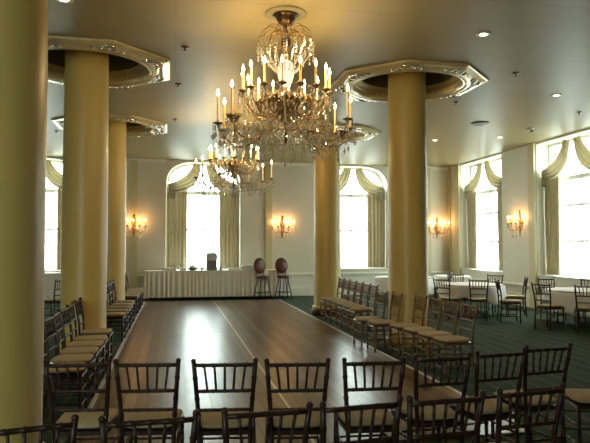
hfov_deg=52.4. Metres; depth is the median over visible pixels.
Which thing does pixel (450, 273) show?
chair
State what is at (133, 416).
cushion
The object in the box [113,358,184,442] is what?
chair
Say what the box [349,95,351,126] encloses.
candle
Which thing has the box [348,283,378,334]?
chair
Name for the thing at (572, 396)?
cushion
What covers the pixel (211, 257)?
beverage dispenser
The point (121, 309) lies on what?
cushion
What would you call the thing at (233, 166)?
chandelier
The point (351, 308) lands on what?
cushion
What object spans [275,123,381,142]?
ceiling medallion
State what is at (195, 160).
candle
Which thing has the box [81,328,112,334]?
cushion
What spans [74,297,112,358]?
chair
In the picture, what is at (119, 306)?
cushion
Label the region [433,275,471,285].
tablecloth
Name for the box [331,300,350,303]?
cushion
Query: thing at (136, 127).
ceiling medallion
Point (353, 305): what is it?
cushion
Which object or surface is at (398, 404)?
chair
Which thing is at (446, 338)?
cushion
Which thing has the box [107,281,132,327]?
chair
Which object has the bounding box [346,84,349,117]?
candle
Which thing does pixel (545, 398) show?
cushion
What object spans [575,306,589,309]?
cushion
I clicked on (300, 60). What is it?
candle
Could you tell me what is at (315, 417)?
cushion
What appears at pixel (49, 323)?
chair
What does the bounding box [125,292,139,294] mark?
cushion
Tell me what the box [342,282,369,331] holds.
chair
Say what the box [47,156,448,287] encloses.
wall
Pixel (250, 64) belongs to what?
candle
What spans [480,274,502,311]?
chair
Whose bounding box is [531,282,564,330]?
chair
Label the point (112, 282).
chair
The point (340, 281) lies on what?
chair
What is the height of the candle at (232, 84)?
0.402 m
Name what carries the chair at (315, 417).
on the floor
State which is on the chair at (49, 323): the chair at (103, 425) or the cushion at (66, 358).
the cushion at (66, 358)
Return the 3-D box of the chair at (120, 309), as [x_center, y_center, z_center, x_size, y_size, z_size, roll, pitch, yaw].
[-3.386,1.670,11.247,0.492,0.944,0.449,0,-2,-11]
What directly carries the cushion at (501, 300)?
on the chair at (497, 283)
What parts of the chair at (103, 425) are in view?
post, rail, post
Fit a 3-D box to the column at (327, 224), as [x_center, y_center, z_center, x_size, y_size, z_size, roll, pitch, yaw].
[0.793,-0.181,14.807,0.770,4.920,0.770,0,-2,-11]
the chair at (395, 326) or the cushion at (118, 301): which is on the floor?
the chair at (395, 326)
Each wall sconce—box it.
[126,214,146,238]
[271,216,295,238]
[428,217,449,238]
[506,210,523,237]
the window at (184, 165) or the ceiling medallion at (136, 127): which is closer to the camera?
the ceiling medallion at (136, 127)
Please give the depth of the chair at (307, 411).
2.86 m
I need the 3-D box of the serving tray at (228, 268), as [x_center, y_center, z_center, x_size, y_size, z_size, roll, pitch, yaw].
[-1.964,1.490,19.106,0.436,0.107,0.320,0,-2,-11]
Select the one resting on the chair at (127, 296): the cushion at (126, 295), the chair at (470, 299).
the cushion at (126, 295)
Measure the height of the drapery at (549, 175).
3.460 m
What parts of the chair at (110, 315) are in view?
seat, leg, leg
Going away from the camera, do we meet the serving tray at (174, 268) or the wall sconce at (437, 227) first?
the serving tray at (174, 268)
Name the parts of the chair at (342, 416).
leg, post, seat, rail, rail, post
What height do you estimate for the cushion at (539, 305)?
0.048 m
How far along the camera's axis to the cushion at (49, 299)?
13.30 m
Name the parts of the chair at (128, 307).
post, leg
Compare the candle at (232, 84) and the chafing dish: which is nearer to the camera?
the candle at (232, 84)
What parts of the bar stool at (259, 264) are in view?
backrest, seat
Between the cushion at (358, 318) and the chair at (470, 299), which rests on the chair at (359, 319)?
the cushion at (358, 318)
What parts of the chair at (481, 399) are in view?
post, rail, rail, post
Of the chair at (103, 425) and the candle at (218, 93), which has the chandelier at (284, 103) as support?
the candle at (218, 93)
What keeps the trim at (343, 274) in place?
attached to the wall at (293, 192)
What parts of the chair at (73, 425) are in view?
rail, post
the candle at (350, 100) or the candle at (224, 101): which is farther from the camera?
the candle at (224, 101)
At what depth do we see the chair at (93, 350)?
6.92 m
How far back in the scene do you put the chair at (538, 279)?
13.96 m
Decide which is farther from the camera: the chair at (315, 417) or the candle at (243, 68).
the candle at (243, 68)
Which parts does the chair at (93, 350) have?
post, post, leg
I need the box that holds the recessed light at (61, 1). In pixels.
[56,0,72,2]
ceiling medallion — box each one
[48,36,169,88]
[51,114,166,137]
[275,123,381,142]
[331,60,488,102]
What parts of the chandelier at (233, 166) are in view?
arm, arm, arm, arm, ceiling plate, arm, arm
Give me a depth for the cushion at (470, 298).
13.55 m
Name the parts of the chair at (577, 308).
leg, post, seat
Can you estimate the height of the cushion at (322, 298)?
0.048 m
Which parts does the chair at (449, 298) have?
post, post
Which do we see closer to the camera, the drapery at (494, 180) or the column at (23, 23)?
the column at (23, 23)
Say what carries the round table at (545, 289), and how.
on the floor
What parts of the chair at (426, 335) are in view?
leg, seat, leg, post, post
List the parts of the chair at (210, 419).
post, seat, rail, rail, rail, post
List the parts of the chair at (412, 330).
leg, seat, leg, post, post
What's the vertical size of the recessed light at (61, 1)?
0.014 m
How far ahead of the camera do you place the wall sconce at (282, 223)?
19.95 m
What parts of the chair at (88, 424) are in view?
post, rail, rail, rail, seat, post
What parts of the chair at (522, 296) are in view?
seat, post, post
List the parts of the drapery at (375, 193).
panel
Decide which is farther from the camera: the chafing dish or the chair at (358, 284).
the chafing dish
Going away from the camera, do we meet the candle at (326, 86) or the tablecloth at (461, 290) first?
the candle at (326, 86)
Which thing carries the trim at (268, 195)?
attached to the wall at (293, 192)
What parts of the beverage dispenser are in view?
tank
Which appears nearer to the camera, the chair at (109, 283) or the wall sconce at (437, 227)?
the chair at (109, 283)
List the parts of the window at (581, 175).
sill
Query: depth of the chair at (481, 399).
3.09 m
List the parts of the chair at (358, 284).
leg, post, post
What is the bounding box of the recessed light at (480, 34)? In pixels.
[476,31,490,36]
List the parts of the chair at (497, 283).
post, post, seat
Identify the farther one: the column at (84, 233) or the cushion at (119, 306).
the cushion at (119, 306)
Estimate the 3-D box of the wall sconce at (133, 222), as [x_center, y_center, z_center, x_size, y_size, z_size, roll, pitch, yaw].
[-5.088,0.147,18.918,0.848,0.796,0.308,0,-2,-11]
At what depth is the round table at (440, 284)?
14.25 m
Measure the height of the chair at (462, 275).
0.944 m
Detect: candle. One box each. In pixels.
[195,160,196,176]
[216,90,219,121]
[223,97,225,128]
[230,81,233,113]
[241,65,244,88]
[249,61,252,84]
[257,79,259,100]
[263,56,265,81]
[280,56,283,80]
[298,56,301,81]
[314,59,317,83]
[324,64,327,87]
[328,68,330,91]
[334,104,336,132]
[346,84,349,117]
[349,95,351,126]
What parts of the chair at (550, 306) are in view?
post, leg, post, seat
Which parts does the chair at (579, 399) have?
seat, leg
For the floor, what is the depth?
9.07 m
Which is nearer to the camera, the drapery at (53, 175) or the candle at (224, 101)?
the candle at (224, 101)
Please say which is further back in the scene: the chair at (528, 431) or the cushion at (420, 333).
the cushion at (420, 333)
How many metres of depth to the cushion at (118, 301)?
12.86 m
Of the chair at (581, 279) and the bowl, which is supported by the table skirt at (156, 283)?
the bowl
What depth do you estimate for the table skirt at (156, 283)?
18.68 m
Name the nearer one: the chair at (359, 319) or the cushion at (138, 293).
the chair at (359, 319)
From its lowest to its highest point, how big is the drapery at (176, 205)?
3.460 m
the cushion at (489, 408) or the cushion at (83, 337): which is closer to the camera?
the cushion at (489, 408)
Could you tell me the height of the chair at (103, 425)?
0.944 m
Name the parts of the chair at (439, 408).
post, seat, leg, rail, rail, post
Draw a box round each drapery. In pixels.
[46,160,61,269]
[166,163,239,268]
[340,167,384,267]
[464,160,502,270]
[541,135,589,274]
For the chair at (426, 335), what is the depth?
8.27 m
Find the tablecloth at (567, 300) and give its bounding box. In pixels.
[542,287,589,313]
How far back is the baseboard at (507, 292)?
16.47 m
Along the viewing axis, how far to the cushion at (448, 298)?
13.80 m
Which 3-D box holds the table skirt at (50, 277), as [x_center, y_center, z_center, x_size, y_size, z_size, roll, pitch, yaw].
[-7.993,1.924,17.954,2.120,0.770,0.786,0,-2,-11]
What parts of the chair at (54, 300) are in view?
post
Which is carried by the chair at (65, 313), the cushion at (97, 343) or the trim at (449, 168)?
the cushion at (97, 343)
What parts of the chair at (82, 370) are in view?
post, seat, leg, leg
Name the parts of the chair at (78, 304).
post, post, seat, leg, leg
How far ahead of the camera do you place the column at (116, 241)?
13.56 m
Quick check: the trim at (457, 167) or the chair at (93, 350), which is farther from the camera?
the trim at (457, 167)
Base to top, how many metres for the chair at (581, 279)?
0.944 m
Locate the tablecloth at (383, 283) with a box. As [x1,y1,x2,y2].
[373,275,433,293]
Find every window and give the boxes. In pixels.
[45,160,62,271]
[165,164,239,269]
[340,168,387,268]
[461,158,502,272]
[537,134,589,278]
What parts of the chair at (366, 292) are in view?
leg, leg, post, post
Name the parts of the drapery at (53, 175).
panel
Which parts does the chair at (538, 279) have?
post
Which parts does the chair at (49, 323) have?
post, post, seat, leg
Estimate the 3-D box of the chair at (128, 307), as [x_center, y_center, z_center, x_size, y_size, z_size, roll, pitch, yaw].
[-3.505,1.693,11.837,0.492,0.944,0.449,0,-2,-8]
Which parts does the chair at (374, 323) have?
leg, seat, post, post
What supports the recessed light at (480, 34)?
in the ceiling
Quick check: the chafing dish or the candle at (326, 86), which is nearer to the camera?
the candle at (326, 86)
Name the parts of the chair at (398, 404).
post, rail, rail, post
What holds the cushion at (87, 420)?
on the chair at (88, 424)
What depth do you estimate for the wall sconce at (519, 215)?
16.87 m
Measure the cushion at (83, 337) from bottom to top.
0.048 m
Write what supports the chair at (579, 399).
on the floor
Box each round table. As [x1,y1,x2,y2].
[440,284,503,316]
[545,289,588,326]
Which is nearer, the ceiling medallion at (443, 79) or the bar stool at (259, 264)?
the ceiling medallion at (443, 79)
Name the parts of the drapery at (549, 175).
panel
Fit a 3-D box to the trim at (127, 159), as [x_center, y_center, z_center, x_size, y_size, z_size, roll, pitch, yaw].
[-2.643,-1.946,19.675,16.560,0.088,0.080,0,-2,-11]
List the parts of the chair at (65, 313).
post, post, leg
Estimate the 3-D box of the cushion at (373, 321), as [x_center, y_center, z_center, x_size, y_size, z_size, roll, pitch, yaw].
[1.392,1.606,9.610,0.410,0.048,0.394,0,-2,-11]
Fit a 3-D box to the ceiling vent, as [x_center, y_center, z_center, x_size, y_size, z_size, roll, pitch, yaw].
[4.186,-2.215,13.591,0.400,0.029,0.400,0,-2,-11]
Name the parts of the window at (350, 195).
sill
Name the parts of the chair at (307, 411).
post, rail, post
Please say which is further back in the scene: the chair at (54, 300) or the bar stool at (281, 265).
the bar stool at (281, 265)
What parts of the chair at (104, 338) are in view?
post, leg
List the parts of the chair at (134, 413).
post, rail, rail, rail, seat, post, leg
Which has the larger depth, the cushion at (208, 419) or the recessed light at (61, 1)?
the recessed light at (61, 1)
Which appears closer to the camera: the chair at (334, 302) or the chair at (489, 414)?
the chair at (489, 414)
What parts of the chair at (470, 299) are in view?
post, seat, post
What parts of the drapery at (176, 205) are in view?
panel, panel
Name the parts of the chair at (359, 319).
leg, seat, leg, post, post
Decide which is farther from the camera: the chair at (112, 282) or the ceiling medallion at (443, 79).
the chair at (112, 282)
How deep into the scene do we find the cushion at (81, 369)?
5.86 m
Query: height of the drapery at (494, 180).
3.460 m
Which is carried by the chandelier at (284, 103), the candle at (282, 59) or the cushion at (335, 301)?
the candle at (282, 59)
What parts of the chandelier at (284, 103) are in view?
arm, arm, arm, arm, arm, arm, arm, crown arm, arm, crown arm, crown arm, arm, stem, ceiling plate, crown arm, arm, crown arm, crown arm, crown arm, arm, arm, arm, arm, arm, arm, arm, arm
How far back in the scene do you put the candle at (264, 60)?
6.66 m
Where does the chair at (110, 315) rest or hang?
on the floor
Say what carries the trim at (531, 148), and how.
attached to the wall at (514, 166)
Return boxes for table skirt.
[44,272,60,298]
[143,269,289,297]
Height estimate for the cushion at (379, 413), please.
0.048 m
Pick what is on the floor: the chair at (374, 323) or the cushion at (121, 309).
the chair at (374, 323)
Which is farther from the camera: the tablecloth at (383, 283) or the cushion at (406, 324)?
the tablecloth at (383, 283)
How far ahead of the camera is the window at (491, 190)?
19.21 m
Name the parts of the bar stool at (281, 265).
backrest, seat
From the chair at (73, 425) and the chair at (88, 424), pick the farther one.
the chair at (88, 424)
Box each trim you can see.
[126,158,447,169]
[127,271,448,278]
[130,160,137,288]
[265,163,271,268]
[427,168,430,276]
[448,167,451,272]
[454,164,460,274]
[471,278,548,290]
[527,143,537,308]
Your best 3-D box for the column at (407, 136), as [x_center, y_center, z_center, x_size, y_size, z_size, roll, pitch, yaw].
[1.910,-0.362,10.180,0.770,4.920,0.770,0,-2,-11]
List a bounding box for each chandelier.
[192,113,274,199]
[211,6,356,166]
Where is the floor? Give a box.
[42,294,589,442]
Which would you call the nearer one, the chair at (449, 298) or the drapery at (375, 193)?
the chair at (449, 298)
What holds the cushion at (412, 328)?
on the chair at (412, 330)
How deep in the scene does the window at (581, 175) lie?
14.95 m
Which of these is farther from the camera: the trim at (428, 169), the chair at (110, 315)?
the trim at (428, 169)
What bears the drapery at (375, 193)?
hanging from the window at (350, 195)
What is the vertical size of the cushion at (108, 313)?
0.048 m
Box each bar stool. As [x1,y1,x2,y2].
[253,258,271,299]
[274,258,291,298]
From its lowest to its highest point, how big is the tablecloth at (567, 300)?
0.452 m
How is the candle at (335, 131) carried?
on the chandelier at (284, 103)
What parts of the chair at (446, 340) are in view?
leg, leg, seat, post, post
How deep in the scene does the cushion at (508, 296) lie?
14.34 m
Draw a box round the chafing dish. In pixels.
[241,266,253,269]
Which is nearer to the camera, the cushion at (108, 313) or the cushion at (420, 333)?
the cushion at (420, 333)
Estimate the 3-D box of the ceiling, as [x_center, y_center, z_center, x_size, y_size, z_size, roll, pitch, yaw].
[-0.304,-2.721,8.728,17.210,0.600,23.410,0,-2,-11]
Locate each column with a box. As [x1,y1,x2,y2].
[0,0,47,442]
[59,49,109,358]
[107,120,126,320]
[312,129,340,315]
[385,72,430,349]
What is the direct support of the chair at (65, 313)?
on the floor
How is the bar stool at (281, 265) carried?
on the floor
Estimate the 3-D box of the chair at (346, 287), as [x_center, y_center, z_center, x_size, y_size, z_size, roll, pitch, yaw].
[0.954,1.754,13.396,0.492,0.944,0.449,0,-2,-11]
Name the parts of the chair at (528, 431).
leg, seat, post, leg, rail, rail, rail, post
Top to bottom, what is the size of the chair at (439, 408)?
0.944 m
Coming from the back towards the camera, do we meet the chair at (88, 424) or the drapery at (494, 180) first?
the drapery at (494, 180)
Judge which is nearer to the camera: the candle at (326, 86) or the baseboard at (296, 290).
the candle at (326, 86)
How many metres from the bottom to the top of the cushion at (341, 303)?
0.048 m
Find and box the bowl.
[188,264,197,269]
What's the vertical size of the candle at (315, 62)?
0.312 m
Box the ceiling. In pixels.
[47,0,589,166]
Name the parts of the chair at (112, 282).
leg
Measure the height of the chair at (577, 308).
0.944 m
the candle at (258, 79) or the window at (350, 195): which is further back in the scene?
the window at (350, 195)
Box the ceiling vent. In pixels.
[471,121,488,125]
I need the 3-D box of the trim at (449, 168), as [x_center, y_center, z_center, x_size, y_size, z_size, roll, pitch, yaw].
[5.463,0.298,21.151,0.050,4.458,0.100,0,-2,-11]
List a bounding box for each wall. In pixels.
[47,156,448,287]
[451,128,589,295]
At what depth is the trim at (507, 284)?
17.20 m
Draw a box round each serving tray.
[161,267,176,270]
[227,267,239,269]
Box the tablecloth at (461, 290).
[438,282,506,304]
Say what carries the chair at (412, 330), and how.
on the floor
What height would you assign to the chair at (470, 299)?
0.944 m
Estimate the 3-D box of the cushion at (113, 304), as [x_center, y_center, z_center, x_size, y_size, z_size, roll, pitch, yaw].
[-3.584,1.716,12.430,0.410,0.048,0.394,0,-2,-11]
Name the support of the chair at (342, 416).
on the floor
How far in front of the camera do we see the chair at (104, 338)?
7.91 m
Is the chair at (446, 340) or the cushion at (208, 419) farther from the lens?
the chair at (446, 340)
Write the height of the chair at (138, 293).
0.944 m
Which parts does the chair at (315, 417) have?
post, rail, seat, rail, rail, post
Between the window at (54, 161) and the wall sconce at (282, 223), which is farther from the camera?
the wall sconce at (282, 223)
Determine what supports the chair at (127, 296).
on the floor
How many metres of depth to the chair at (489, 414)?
4.43 m
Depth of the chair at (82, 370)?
5.89 m
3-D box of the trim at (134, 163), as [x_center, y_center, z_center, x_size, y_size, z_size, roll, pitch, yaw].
[-5.125,0.218,19.100,0.220,4.458,0.060,0,-2,-11]
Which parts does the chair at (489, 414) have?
post, seat, leg, rail, rail, rail, post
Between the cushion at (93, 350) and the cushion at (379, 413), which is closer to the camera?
the cushion at (379, 413)
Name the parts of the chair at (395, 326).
leg, seat, leg, post, post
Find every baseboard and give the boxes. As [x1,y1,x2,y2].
[127,284,437,297]
[504,291,589,316]
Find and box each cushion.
[43,362,85,372]
[44,298,59,301]
[51,354,93,362]
[56,409,118,428]
[60,346,98,354]
[67,340,103,347]
[73,335,107,340]
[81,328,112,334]
[107,308,127,311]
[107,312,125,315]
[108,305,130,308]
[111,303,131,305]
[114,300,133,302]
[124,408,182,428]
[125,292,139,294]
[125,294,138,296]
[200,411,248,427]
[273,411,319,427]
[321,297,339,299]
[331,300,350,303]
[337,302,357,305]
[338,409,393,425]
[343,304,365,307]
[349,307,372,310]
[354,316,381,320]
[367,319,395,324]
[390,322,419,327]
[401,402,454,420]
[403,326,435,331]
[417,331,451,336]
[433,335,469,342]
[438,296,457,299]
[450,396,508,414]
[468,297,485,299]
[493,389,556,405]
[500,299,520,301]
[507,295,524,297]
[537,304,562,307]
[565,388,589,403]
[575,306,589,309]
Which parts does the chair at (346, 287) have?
leg, post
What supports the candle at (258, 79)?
on the chandelier at (284, 103)
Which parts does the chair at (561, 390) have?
post, rail, rail, post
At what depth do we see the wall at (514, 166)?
17.12 m
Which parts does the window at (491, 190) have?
sill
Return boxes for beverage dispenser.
[206,250,216,269]
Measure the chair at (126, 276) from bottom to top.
0.944 m
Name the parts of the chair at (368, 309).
seat, post, post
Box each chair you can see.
[0,414,78,442]
[43,327,87,411]
[43,358,118,442]
[44,280,60,316]
[44,313,94,407]
[53,309,99,394]
[58,305,104,386]
[66,301,108,370]
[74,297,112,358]
[98,409,199,442]
[106,283,130,328]
[106,308,127,333]
[106,312,126,341]
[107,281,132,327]
[111,279,134,320]
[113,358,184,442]
[125,272,142,304]
[125,283,141,308]
[125,292,139,309]
[125,294,138,315]
[191,358,257,442]
[221,401,312,442]
[264,358,330,442]
[320,277,343,319]
[320,395,402,442]
[325,278,349,322]
[330,279,355,324]
[333,356,406,442]
[336,281,362,327]
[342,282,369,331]
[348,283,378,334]
[353,289,387,347]
[366,291,402,352]
[388,293,427,358]
[391,352,471,442]
[401,295,443,364]
[406,390,485,442]
[416,298,460,371]
[431,301,478,378]
[433,278,459,319]
[434,271,452,303]
[444,347,526,442]
[447,273,467,304]
[467,279,488,320]
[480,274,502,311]
[489,382,565,442]
[491,342,572,442]
[494,279,520,323]
[505,276,528,316]
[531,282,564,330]
[537,277,566,319]
[560,388,589,442]
[574,284,589,332]
[579,278,589,320]
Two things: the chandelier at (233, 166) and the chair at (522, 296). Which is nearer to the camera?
the chandelier at (233, 166)
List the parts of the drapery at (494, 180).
panel, panel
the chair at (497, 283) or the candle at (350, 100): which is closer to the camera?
the candle at (350, 100)
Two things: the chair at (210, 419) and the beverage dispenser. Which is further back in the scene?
the beverage dispenser
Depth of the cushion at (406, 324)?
9.10 m
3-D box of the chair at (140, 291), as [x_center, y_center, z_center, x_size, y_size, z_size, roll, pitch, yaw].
[-4.299,1.849,15.822,0.492,0.944,0.449,1,-2,-15]
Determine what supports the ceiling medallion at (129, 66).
attached to the ceiling
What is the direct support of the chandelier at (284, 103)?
hanging from the ceiling
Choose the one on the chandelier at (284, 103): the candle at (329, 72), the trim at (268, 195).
the candle at (329, 72)
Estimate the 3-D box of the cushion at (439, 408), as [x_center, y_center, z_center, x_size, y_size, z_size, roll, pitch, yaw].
[0.979,1.405,4.458,0.394,0.048,0.410,1,-2,-13]

